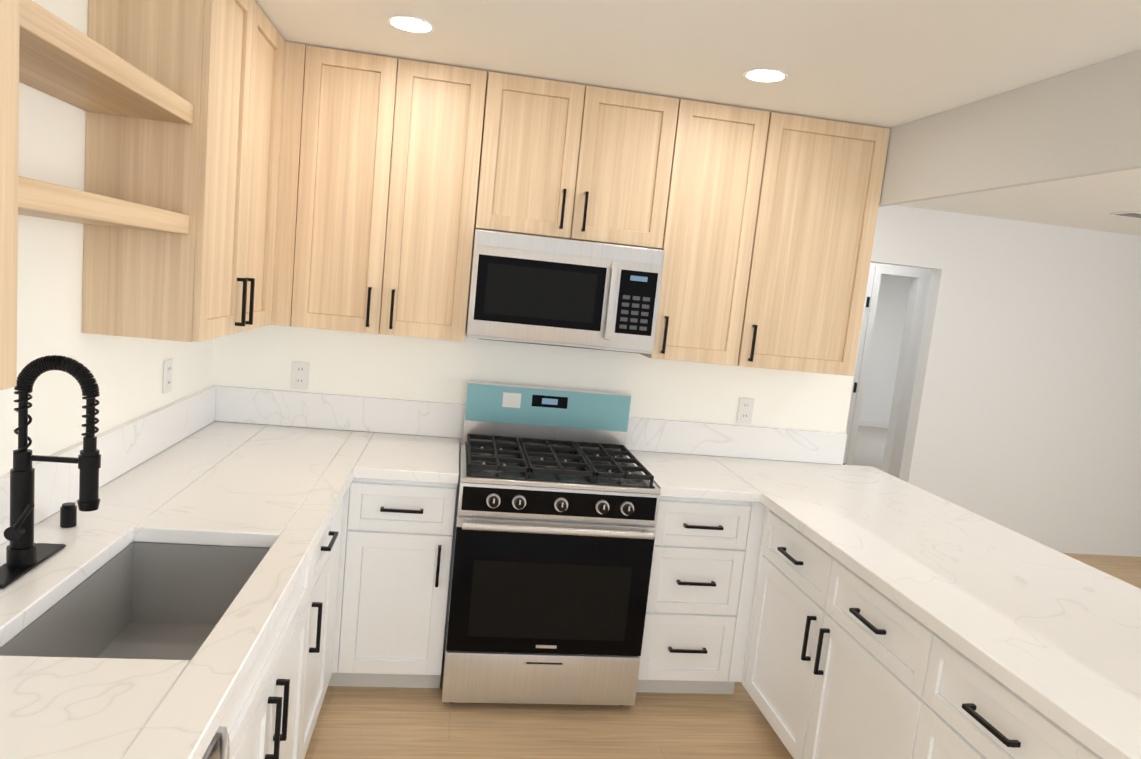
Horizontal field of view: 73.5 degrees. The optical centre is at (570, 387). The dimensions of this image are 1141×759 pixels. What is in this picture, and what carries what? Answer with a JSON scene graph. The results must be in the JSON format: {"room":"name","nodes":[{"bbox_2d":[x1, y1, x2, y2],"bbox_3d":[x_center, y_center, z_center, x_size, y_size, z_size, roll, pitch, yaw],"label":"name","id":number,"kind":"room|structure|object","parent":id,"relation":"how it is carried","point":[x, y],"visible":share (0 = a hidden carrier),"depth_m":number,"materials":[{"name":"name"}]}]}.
{"room":"kitchen","nodes":[
{"label":"kitchen","id":0,"kind":"room"},
{"bbox_2d":[0,0,213,476],"bbox_3d":[-1.161,0.259,0.309,0.120,2.435,6.250,5,7,-9],"label":"wall","id":1,"kind":"structure","parent":0,"point":[127,372],"depth_m":1.97,"materials":[{"name":"white paint"}]},
{"bbox_2d":[0,0,19,389],"bbox_3d":[-0.924,-0.457,0.657,0.333,1.055,1.066,5,7,-9],"label":"upper cabinet","id":2,"kind":"object","parent":1,"relation":"attached to","point":[9,71],"visible":1,"depth_m":1.20,"materials":[{"name":"brown wood"}]},
{"bbox_2d":[18,176,189,234],"bbox_3d":[-1.115,-0.393,1.639,0.268,0.053,0.888,5,7,-9],"label":"shelf","id":3,"kind":"object","parent":1,"relation":"attached to","point":[40,199],"visible":1,"depth_m":1.57,"materials":[{"name":"brown wood"}]},
{"bbox_2d":[19,0,193,124],"bbox_3d":[-1.085,-0.682,1.601,0.268,0.053,0.888,5,7,-9],"label":"shelf","id":4,"kind":"object","parent":1,"relation":"attached to","point":[61,59],"visible":1,"depth_m":1.62,"materials":[{"name":"brown wood"}]},
{"bbox_2d":[0,385,219,544],"bbox_3d":[-1.295,0.302,1.636,0.022,0.154,3.376,5,7,-9],"label":"backsplash","id":5,"kind":"structure","parent":1,"relation":"attached to","point":[126,446],"depth_m":2.37,"materials":[{"name":"stone"}]},
{"bbox_2d":[163,359,172,393],"bbox_3d":[-1.447,-0.041,2.746,0.008,0.120,0.074,5,7,-9],"label":"outlet","id":6,"kind":"object","parent":1,"relation":"attached to","point":[167,375],"visible":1,"depth_m":2.73,"materials":[{"name":"white plastic"}]},
{"bbox_2d":[82,0,284,341],"bbox_3d":[-1.183,-0.715,2.462,0.333,1.055,0.830,5,7,-9],"label":"upper cabinet","id":7,"kind":"object","parent":1,"relation":"attached to","point":[212,171],"visible":0.98,"depth_m":2.10,"materials":[{"name":"brown wood"}]},
{"bbox_2d":[213,209,878,453],"bbox_3d":[-0.091,-0.048,3.546,2.925,2.435,0.120,5,7,-9],"label":"wall","id":8,"kind":"structure","parent":0,"point":[384,366],"depth_m":3.46,"materials":[{"name":"white paint"}]},
{"bbox_2d":[291,361,309,389],"bbox_3d":[-1.176,-0.053,3.322,0.074,0.120,0.008,5,7,-9],"label":"electrical outlet","id":9,"kind":"object","parent":8,"relation":"attached to","point":[300,375],"visible":1,"depth_m":3.32,"materials":[{"name":"white plastic"}]},
{"bbox_2d":[271,41,486,341],"bbox_3d":[-0.767,-0.754,3.102,0.758,1.055,0.358,5,7,-9],"label":"upper cabinet","id":10,"kind":"object","parent":8,"relation":"attached to","point":[379,164],"visible":0.92,"depth_m":2.96,"materials":[{"name":"brown wood"}]},
{"bbox_2d":[220,386,846,464],"bbox_3d":[-0.089,0.185,3.504,2.891,0.154,0.020,5,7,-9],"label":"backsplash","id":11,"kind":"structure","parent":8,"relation":"attached to","point":[237,404],"depth_m":3.42,"materials":[{"name":"stone"}]},
{"bbox_2d":[474,71,678,248],"bbox_3d":[0.010,-0.917,3.190,0.766,0.601,0.358,5,7,-9],"label":"upper cabinet","id":12,"kind":"object","parent":8,"relation":"attached to","point":[569,161],"visible":0.98,"depth_m":3.05,"materials":[{"name":"brown wood"}]},
{"bbox_2d":[466,229,664,353],"bbox_3d":[-0.039,-0.399,3.233,0.766,0.431,0.405,5,7,-9],"label":"microwave","id":13,"kind":"object","parent":12,"relation":"attached to","point":[532,289],"visible":1,"depth_m":3.06,"materials":[{"name":"silver metal"}]},
{"bbox_2d":[639,99,769,365],"bbox_3d":[0.556,-0.646,3.307,0.383,1.055,0.358,5,7,-9],"label":"upper cabinet","id":14,"kind":"object","parent":8,"relation":"attached to","point":[714,188],"visible":0.98,"depth_m":3.17,"materials":[{"name":"brown wood"}]},
{"bbox_2d":[737,398,753,423],"bbox_3d":[0.833,0.111,3.633,0.074,0.120,0.008,5,7,-9],"label":"electrical outlet","id":15,"kind":"object","parent":8,"relation":"attached to","point":[745,410],"visible":1,"depth_m":3.63,"materials":[{"name":"white plastic"}]},
{"bbox_2d":[737,112,889,375],"bbox_3d":[1.010,-0.610,3.377,0.531,1.055,0.358,5,7,-9],"label":"upper cabinet","id":16,"kind":"object","parent":8,"relation":"attached to","point":[818,205],"visible":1,"depth_m":3.24,"materials":[{"name":"brown wood"}]},
{"bbox_2d":[255,0,1140,235],"bbox_3d":[3.046,-1.222,5.164,10.500,0.100,15.000,5,7,-9],"label":"ceiling","id":17,"kind":"structure","parent":0,"point":[888,64],"depth_m":2.46,"materials":[{"name":"white paint"}]},
{"bbox_2d":[387,15,434,32],"bbox_3d":[-0.522,-1.187,2.500,0.156,0.005,0.156,5,7,-9],"label":"recessed light","id":18,"kind":"object","parent":17,"relation":"in","point":[410,24],"visible":1,"depth_m":2.49,"materials":[{"name":"white plastic"}]},
{"bbox_2d":[743,68,788,81],"bbox_3d":[0.679,-1.086,2.661,0.156,0.005,0.156,5,7,-9],"label":"recessed light","id":19,"kind":"object","parent":17,"relation":"in","point":[765,75],"visible":1,"depth_m":2.65,"materials":[{"name":"white plastic"}]},
{"bbox_2d":[879,50,1140,206],"bbox_3d":[1.860,-0.538,0.566,0.318,0.319,6.128,5,7,-9],"label":"header beam","id":20,"kind":"structure","parent":17,"relation":"attached to","point":[1083,122],"depth_m":2.48,"materials":[{"name":"grey paint"}]},
{"bbox_2d":[1110,211,1140,218],"bbox_3d":[3.538,-1.058,4.717,0.320,0.008,0.160,5,7,-9],"label":"ceiling vent","id":21,"kind":"object","parent":17,"relation":"in","point":[1133,214],"visible":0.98,"depth_m":4.71,"materials":[{"name":"white metal"}]},
{"bbox_2d":[304,553,1140,758],"bbox_3d":[2.792,1.280,5.485,10.500,0.100,15.000,5,7,-9],"label":"floor","id":22,"kind":"structure","parent":0,"point":[384,723],"depth_m":2.86,"materials":[{"name":"brown wood"}]},
{"bbox_2d":[202,726,229,758],"bbox_3d":[-0.901,0.984,1.029,0.724,0.872,0.655,5,7,-9],"label":"dishwasher","id":23,"kind":"object","parent":22,"relation":"on","point":[218,747],"visible":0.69,"depth_m":1.31,"materials":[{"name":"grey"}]},
{"bbox_2d":[133,541,311,758],"bbox_3d":[-1.029,0.875,1.780,0.683,0.872,0.876,5,7,-9],"label":"base cabinet","id":24,"kind":"object","parent":22,"relation":"on","point":[262,718],"visible":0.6,"depth_m":1.84,"materials":[{"name":"white wood"}]},
{"bbox_2d":[0,421,375,758],"bbox_3d":[-0.977,0.426,1.699,0.690,0.040,3.376,5,7,-9],"label":"countertop","id":25,"kind":"structure","parent":24,"relation":"on","point":[277,488],"depth_m":1.71,"materials":[{"name":"stone"}]},
{"bbox_2d":[0,355,100,588],"bbox_3d":[-1.109,0.162,1.639,0.186,0.467,0.250,5,7,-9],"label":"faucet","id":26,"kind":"object","parent":25,"relation":"on","point":[25,553],"visible":1,"depth_m":1.62,"materials":[{"name":"black metal"}]},
{"bbox_2d":[60,502,76,527],"bbox_3d":[-1.259,0.320,1.916,0.035,0.056,0.035,5,7,-9],"label":"air gap cap","id":27,"kind":"object","parent":25,"relation":"on","point":[68,514],"visible":1,"depth_m":1.90,"materials":[{"name":"black metal"}]},
{"bbox_2d":[0,542,269,660],"bbox_3d":[-0.911,0.570,1.674,0.370,0.221,0.687,5,7,-9],"label":"sink basin","id":28,"kind":"object","parent":25,"relation":"in","point":[149,600],"visible":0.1,"depth_m":1.96,"materials":[{"name":"silver metal"}]},
{"bbox_2d":[300,498,342,758],"bbox_3d":[-1.133,0.771,2.503,0.683,0.872,0.591,5,7,-9],"label":"base cabinet","id":29,"kind":"object","parent":22,"relation":"on","point":[322,598],"visible":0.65,"depth_m":2.52,"materials":[{"name":"white wood"}]},
{"bbox_2d":[328,478,456,687],"bbox_3d":[-0.724,0.727,3.169,0.438,0.872,0.653,5,7,-9],"label":"base cabinet","id":30,"kind":"object","parent":22,"relation":"on","point":[394,570],"visible":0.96,"depth_m":2.88,"materials":[{"name":"white wood"}]},
{"bbox_2d":[360,432,458,483],"bbox_3d":[-0.644,0.279,3.113,0.374,0.040,0.656,5,7,-9],"label":"countertop","id":31,"kind":"structure","parent":30,"relation":"on","point":[390,456],"depth_m":2.97,"materials":[{"name":"stone"}]},
{"bbox_2d":[442,381,660,705],"bbox_3d":[-0.103,0.632,3.184,0.756,1.181,0.716,5,7,-9],"label":"range","id":32,"kind":"object","parent":22,"relation":"on","point":[558,492],"visible":1,"depth_m":2.92,"materials":[{"name":"grey metal"}]},
{"bbox_2d":[636,497,765,693],"bbox_3d":[0.482,0.826,3.356,0.455,0.872,0.653,5,7,-9],"label":"base cabinet","id":33,"kind":"object","parent":22,"relation":"on","point":[705,558],"visible":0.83,"depth_m":3.07,"materials":[{"name":"white wood"}]},
{"bbox_2d":[629,450,759,501],"bbox_3d":[0.489,0.371,3.289,0.388,0.040,0.656,5,7,-9],"label":"countertop","id":34,"kind":"structure","parent":33,"relation":"on","point":[677,475],"depth_m":3.15,"materials":[{"name":"stone"}]},
{"bbox_2d":[742,507,834,758],"bbox_3d":[1.063,0.948,2.860,0.650,0.872,0.556,5,7,-9],"label":"base cabinet","id":35,"kind":"object","parent":22,"relation":"on","point":[793,574],"visible":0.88,"depth_m":2.78,"materials":[{"name":"white wood"}]},
{"bbox_2d":[803,559,936,758],"bbox_3d":[1.140,1.025,2.321,0.650,0.872,0.536,5,7,-9],"label":"base cabinet","id":36,"kind":"object","parent":22,"relation":"on","point":[873,652],"visible":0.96,"depth_m":2.26,"materials":[{"name":"white wood"}]},
{"bbox_2d":[716,456,1140,758],"bbox_3d":[1.311,0.613,2.053,0.852,0.040,3.376,5,7,-9],"label":"countertop","id":37,"kind":"structure","parent":36,"relation":"on","point":[1050,633],"depth_m":2.17,"materials":[{"name":"stone"}]},
{"bbox_2d":[853,426,887,469],"bbox_3d":[3.928,0.732,10.237,6.900,0.006,5.850,5,7,-9],"label":"carpet floor","id":38,"kind":"structure","parent":22,"relation":"on","point":[870,446],"depth_m":9.89,"materials":[{"name":"grey carpet"}]},
{"bbox_2d":[913,635,1101,758],"bbox_3d":[1.214,1.099,1.802,0.650,0.872,0.515,5,7,-9],"label":"base cabinet","id":39,"kind":"object","parent":22,"relation":"on","point":[970,709],"visible":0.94,"depth_m":1.78,"materials":[{"name":"white wood"}]},
{"bbox_2d":[859,274,910,427],"bbox_3d":[4.779,-0.595,11.664,5.000,2.435,0.120,5,7,-9],"label":"wall","id":40,"kind":"structure","parent":0,"point":[888,327],"depth_m":11.63,"materials":[{"name":"white paint"}]},
{"bbox_2d":[843,263,931,477],"bbox_3d":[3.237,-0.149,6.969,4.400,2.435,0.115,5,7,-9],"label":"door frame","id":41,"kind":"structure","parent":0,"point":[908,360],"depth_m":6.87,"materials":[{"name":"white wood"}]},
{"bbox_2d":[843,273,870,464],"bbox_3d":[2.166,-0.029,6.718,0.773,2.023,0.121,5,7,-9],"label":"hall door","id":42,"kind":"structure","parent":41,"relation":"in","point":[867,301],"depth_m":6.76,"materials":[{"name":"white wood"}]},
{"bbox_2d":[871,205,1140,556],"bbox_3d":[4.522,0.118,5.903,7.150,2.435,0.120,5,7,-9],"label":"wall","id":43,"kind":"structure","parent":0,"point":[1024,418],"depth_m":5.65,"materials":[{"name":"white paint"}]}
]}

